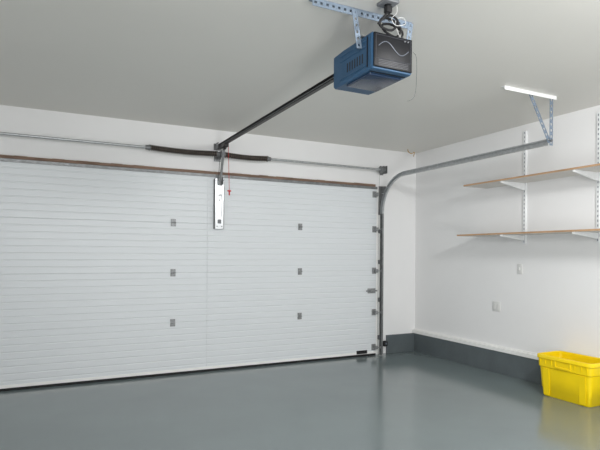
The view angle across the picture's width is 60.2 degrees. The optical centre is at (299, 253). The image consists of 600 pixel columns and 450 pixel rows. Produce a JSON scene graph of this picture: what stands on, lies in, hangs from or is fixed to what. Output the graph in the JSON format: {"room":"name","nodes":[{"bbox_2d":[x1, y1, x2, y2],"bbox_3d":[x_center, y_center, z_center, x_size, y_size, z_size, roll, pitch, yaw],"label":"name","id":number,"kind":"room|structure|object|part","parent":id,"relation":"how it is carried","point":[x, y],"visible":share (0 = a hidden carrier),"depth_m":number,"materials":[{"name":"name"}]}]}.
{"room":"garage","nodes":[
{"label":"garage","id":0,"kind":"room"},
{"bbox_2d":[0,105,415,352],"bbox_3d":[-1.117,-0.053,6.566,6.360,3.010,0.150,0,0,-27],"label":"wall","id":1,"kind":"structure","parent":0,"point":[400,202],"depth_m":6.75,"materials":[{"name":"paint"}]},
{"bbox_2d":[0,155,375,186],"bbox_3d":[-1.078,-1.014,6.480,4.860,0.037,0.033,0,0,-27],"label":"wood strip","id":2,"kind":"object","parent":1,"relation":"attached to","point":[1,156],"visible":0.84,"depth_m":6.22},
{"bbox_2d":[0,158,385,391],"bbox_3d":[-0.971,0.230,6.419,4.814,2.446,0.216,0,0,-27],"label":"door","id":3,"kind":"structure","parent":1,"relation":"in","point":[108,273],"depth_m":6.20,"materials":[{"name":"metal"}]},
{"bbox_3d":[-1.031,-0.072,6.484,4.760,0.600,0.045,0,0,-27],"label":"panel","id":4,"kind":"part","parent":3,"relation":"part of","materials":[{"name":"metal"}]},
{"bbox_3d":[-1.035,0.528,6.484,4.760,0.600,0.045,0,0,-27],"label":"panel","id":5,"kind":"part","parent":3,"relation":"part of","materials":[{"name":"metal"}]},
{"bbox_3d":[-1.039,1.128,6.484,4.760,0.600,0.045,0,0,-27],"label":"panel","id":6,"kind":"part","parent":3,"relation":"part of","materials":[{"name":"metal"}]},
{"bbox_3d":[-1.030,1.407,6.461,4.760,0.032,0.004,0,0,-27],"label":"rail","id":7,"kind":"part","parent":3,"relation":"part of","materials":[{"name":"white metal"}]},
{"bbox_3d":[-1.027,-0.672,6.484,4.760,0.600,0.045,0,0,-27],"label":"panel","id":8,"kind":"part","parent":3,"relation":"part of","materials":[{"name":"metal"}]},
{"bbox_3d":[0.894,1.406,7.398,0.180,0.050,0.045,0,0,-27],"label":"lift handle","id":9,"kind":"part","parent":3,"relation":"part of","materials":[{"name":"black rubber"}]},
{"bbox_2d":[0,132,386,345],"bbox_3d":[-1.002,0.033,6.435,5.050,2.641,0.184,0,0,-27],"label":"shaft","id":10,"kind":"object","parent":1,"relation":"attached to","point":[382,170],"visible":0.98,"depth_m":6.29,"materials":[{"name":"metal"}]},
{"bbox_2d":[376,188,379,353],"bbox_3d":[1.143,0.248,7.599,0.170,2.440,0.020,0,0,-27],"label":"door frame","id":11,"kind":"structure","parent":1,"relation":"attached to","point":[378,216],"depth_m":7.59,"materials":[{"name":"white metal"}]},
{"bbox_2d":[378,139,548,354],"bbox_3d":[1.785,0.168,6.321,0.076,2.590,2.840,0,0,-27],"label":"door track","id":12,"kind":"object","parent":1,"relation":"attached to","point":[382,189],"visible":1,"depth_m":7.02,"materials":[{"name":"metal"}]},
{"bbox_2d":[0,0,599,152],"bbox_3d":[0.846,-1.594,2.651,6.660,0.100,8.900,0,0,-27],"label":"ceiling","id":13,"kind":"structure","parent":0,"point":[222,65],"depth_m":4.23,"materials":[{"name":"paint"}]},
{"bbox_2d":[309,0,412,47],"bbox_3d":[0.403,-1.420,3.311,0.759,0.252,0.055,0,0,-27],"label":"hanger","id":14,"kind":"object","parent":13,"relation":"attached to","point":[354,12],"visible":0.84,"depth_m":3.26,"materials":[{"name":"metal"}]},
{"bbox_2d":[214,31,416,194],"bbox_3d":[-0.214,-1.042,4.869,0.329,0.682,3.685,0,0,-27],"label":"garage door opener","id":15,"kind":"object","parent":14,"relation":"hanging from","point":[383,60],"visible":0.99,"depth_m":3.37,"materials":[{"name":"blue plastic"}]},
{"bbox_3d":[-0.949,-1.095,6.328,0.026,0.381,0.139,0,0,-27],"label":"door arm","id":16,"kind":"part","parent":15,"relation":"part of","materials":[{"name":"metal"}]},
{"bbox_3d":[-0.308,-1.337,5.052,0.040,0.040,3.125,0,0,-27],"label":"rail","id":17,"kind":"part","parent":15,"relation":"part of","materials":[{"name":"black metal"}]},
{"bbox_3d":[-0.292,-1.333,4.990,0.008,0.007,3.000,0,0,-27],"label":"chain","id":18,"kind":"part","parent":15,"relation":"part of","materials":[{"name":"metal"}]},
{"bbox_3d":[0.585,-1.266,3.260,0.294,0.212,0.014,0,0,-27],"label":"panel","id":19,"kind":"part","parent":15,"relation":"part of","materials":[{"name":"plastic"}]},
{"bbox_2d":[377,0,398,7],"bbox_3d":[0.540,-1.534,3.175,0.100,0.025,0.100,0,0,-27],"label":"outlet","id":20,"kind":"object","parent":13,"relation":"attached to","point":[382,3],"visible":0.77,"depth_m":3.16,"materials":[{"name":"grey plastic"}]},
{"bbox_2d":[377,5,403,37],"bbox_3d":[0.566,-1.450,3.271,0.114,0.136,0.288,0,0,25],"label":"power cord","id":21,"kind":"object","parent":20,"relation":"attached to","point":[388,8],"visible":0.89,"depth_m":3.25,"materials":[{"name":"black rubber"}]},
{"bbox_2d":[392,5,405,37],"bbox_3d":[0.622,-1.462,3.264,0.052,0.164,0.162,0,0,42],"label":"wire","id":22,"kind":"object","parent":13,"relation":"hanging from","point":[396,5],"visible":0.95,"depth_m":3.27,"materials":[{"name":"white plastic"}]},
{"bbox_2d":[502,86,556,145],"bbox_3d":[2.172,-1.295,4.896,0.700,0.481,0.044,0,0,-27],"label":"hanger","id":23,"kind":"object","parent":13,"relation":"attached to","point":[532,93],"visible":1,"depth_m":4.97,"materials":[{"name":"white metal"}]},
{"bbox_2d":[0,351,599,449],"bbox_3d":[0.824,1.516,2.651,6.660,0.100,8.900,0,0,-27],"label":"floor","id":24,"kind":"structure","parent":0,"point":[410,400],"depth_m":4.80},
{"bbox_2d":[386,333,413,352],"bbox_3d":[1.502,1.335,7.771,0.500,0.270,0.040,0,0,-27],"label":"curb","id":25,"kind":"object","parent":24,"relation":"on","point":[396,342],"visible":0.95,"depth_m":7.75,"materials":[{"name":"paint"}]},
{"bbox_2d":[414,333,541,384],"bbox_3d":[3.654,1.349,4.061,0.040,0.272,8.600,0,0,-27],"label":"curb","id":26,"kind":"object","parent":24,"relation":"on","point":[528,369],"visible":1,"depth_m":6.66,"materials":[{"name":"paint"}]},
{"bbox_2d":[537,351,599,406],"bbox_3d":[2.794,1.264,5.275,0.390,0.432,0.630,0,0,-27],"label":"storage bin","id":27,"kind":"object","parent":24,"relation":"on","point":[574,378],"visible":1,"depth_m":5.17,"materials":[{"name":"yellow plastic"}]},
{"bbox_3d":[2.631,1.124,5.193,0.015,0.073,0.180,0,0,-27],"label":"handle","id":28,"kind":"part","parent":27,"relation":"part of","materials":[{"name":"yellow plastic"}]},
{"bbox_2d":[415,105,599,357],"bbox_3d":[3.715,-0.019,4.170,0.150,3.010,8.750,0,0,-27],"label":"wall","id":29,"kind":"structure","parent":0,"point":[554,303],"depth_m":6.29,"materials":[{"name":"paint"}]},
{"bbox_2d":[412,328,538,359],"bbox_3d":[3.650,1.181,4.058,0.052,0.066,8.599,0,0,-27],"label":"baseboard","id":30,"kind":"structure","parent":29,"relation":"attached to","point":[527,354],"depth_m":6.69,"materials":[{"name":"white paint"}]},
{"bbox_2d":[493,301,499,311],"bbox_3d":[2.461,0.657,6.492,0.013,0.120,0.120,0,0,-27],"label":"wall outlet","id":31,"kind":"object","parent":29,"relation":"attached to","point":[496,305],"visible":1,"depth_m":6.49,"materials":[{"name":"white plastic"}]},
{"bbox_2d":[517,264,521,273],"bbox_3d":[2.619,0.178,6.178,0.018,0.120,0.070,0,0,-27],"label":"light switch","id":32,"kind":"object","parent":29,"relation":"attached to","point":[519,266],"visible":1,"depth_m":6.18,"materials":[{"name":"white plastic"}]},
{"bbox_2d":[523,131,526,243],"bbox_3d":[2.655,-0.786,6.114,0.022,1.330,0.038,0,0,-27],"label":"upright","id":33,"kind":"object","parent":29,"relation":"attached to","point":[524,132],"visible":0.85,"depth_m":6.10,"materials":[{"name":"metal"}]},
{"bbox_2d":[500,235,523,239],"bbox_3d":[2.470,-0.191,6.024,0.378,0.061,0.024,0,0,-27],"label":"shelf bracket","id":34,"kind":"object","parent":33,"relation":"attached to","point":[518,237],"visible":0.99,"depth_m":6.03,"materials":[{"name":"metal"}]},
{"bbox_2d":[500,181,524,189],"bbox_3d":[2.474,-0.795,6.024,0.378,0.084,0.024,0,0,-27],"label":"shelf bracket","id":35,"kind":"object","parent":33,"relation":"attached to","point":[521,186],"visible":1,"depth_m":6.04,"materials":[{"name":"metal"}]},
{"bbox_2d":[457,229,599,236],"bbox_3d":[2.800,-0.230,5.353,0.386,0.019,2.883,0,0,-27],"label":"shelf board","id":36,"kind":"object","parent":29,"relation":"attached to","point":[578,230],"visible":0.96,"depth_m":5.61,"materials":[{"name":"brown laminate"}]},
{"bbox_2d":[463,163,599,187],"bbox_3d":[2.829,-0.845,5.303,0.386,0.019,2.773,0,0,-27],"label":"shelf board","id":37,"kind":"object","parent":29,"relation":"attached to","point":[568,172],"visible":0.9,"depth_m":5.66,"materials":[{"name":"brown wood"}]},
{"bbox_2d":[596,112,599,241],"bbox_3d":[3.058,-0.784,5.304,0.022,1.330,0.038,0,0,-27],"label":"upright","id":38,"kind":"object","parent":29,"relation":"attached to","point":[598,113],"visible":0.89,"depth_m":5.30,"materials":[{"name":"metal"}]},
{"bbox_2d":[572,232,597,238],"bbox_3d":[2.873,-0.188,5.214,0.378,0.061,0.024,0,0,-27],"label":"shelf bracket","id":39,"kind":"object","parent":38,"relation":"attached to","point":[586,234],"visible":1,"depth_m":5.22,"materials":[{"name":"metal"}]},
{"bbox_2d":[573,170,598,180],"bbox_3d":[2.878,-0.792,5.214,0.378,0.084,0.024,0,0,-27],"label":"shelf bracket","id":40,"kind":"object","parent":38,"relation":"attached to","point":[592,175],"visible":1,"depth_m":5.23,"materials":[{"name":"metal"}]}
]}

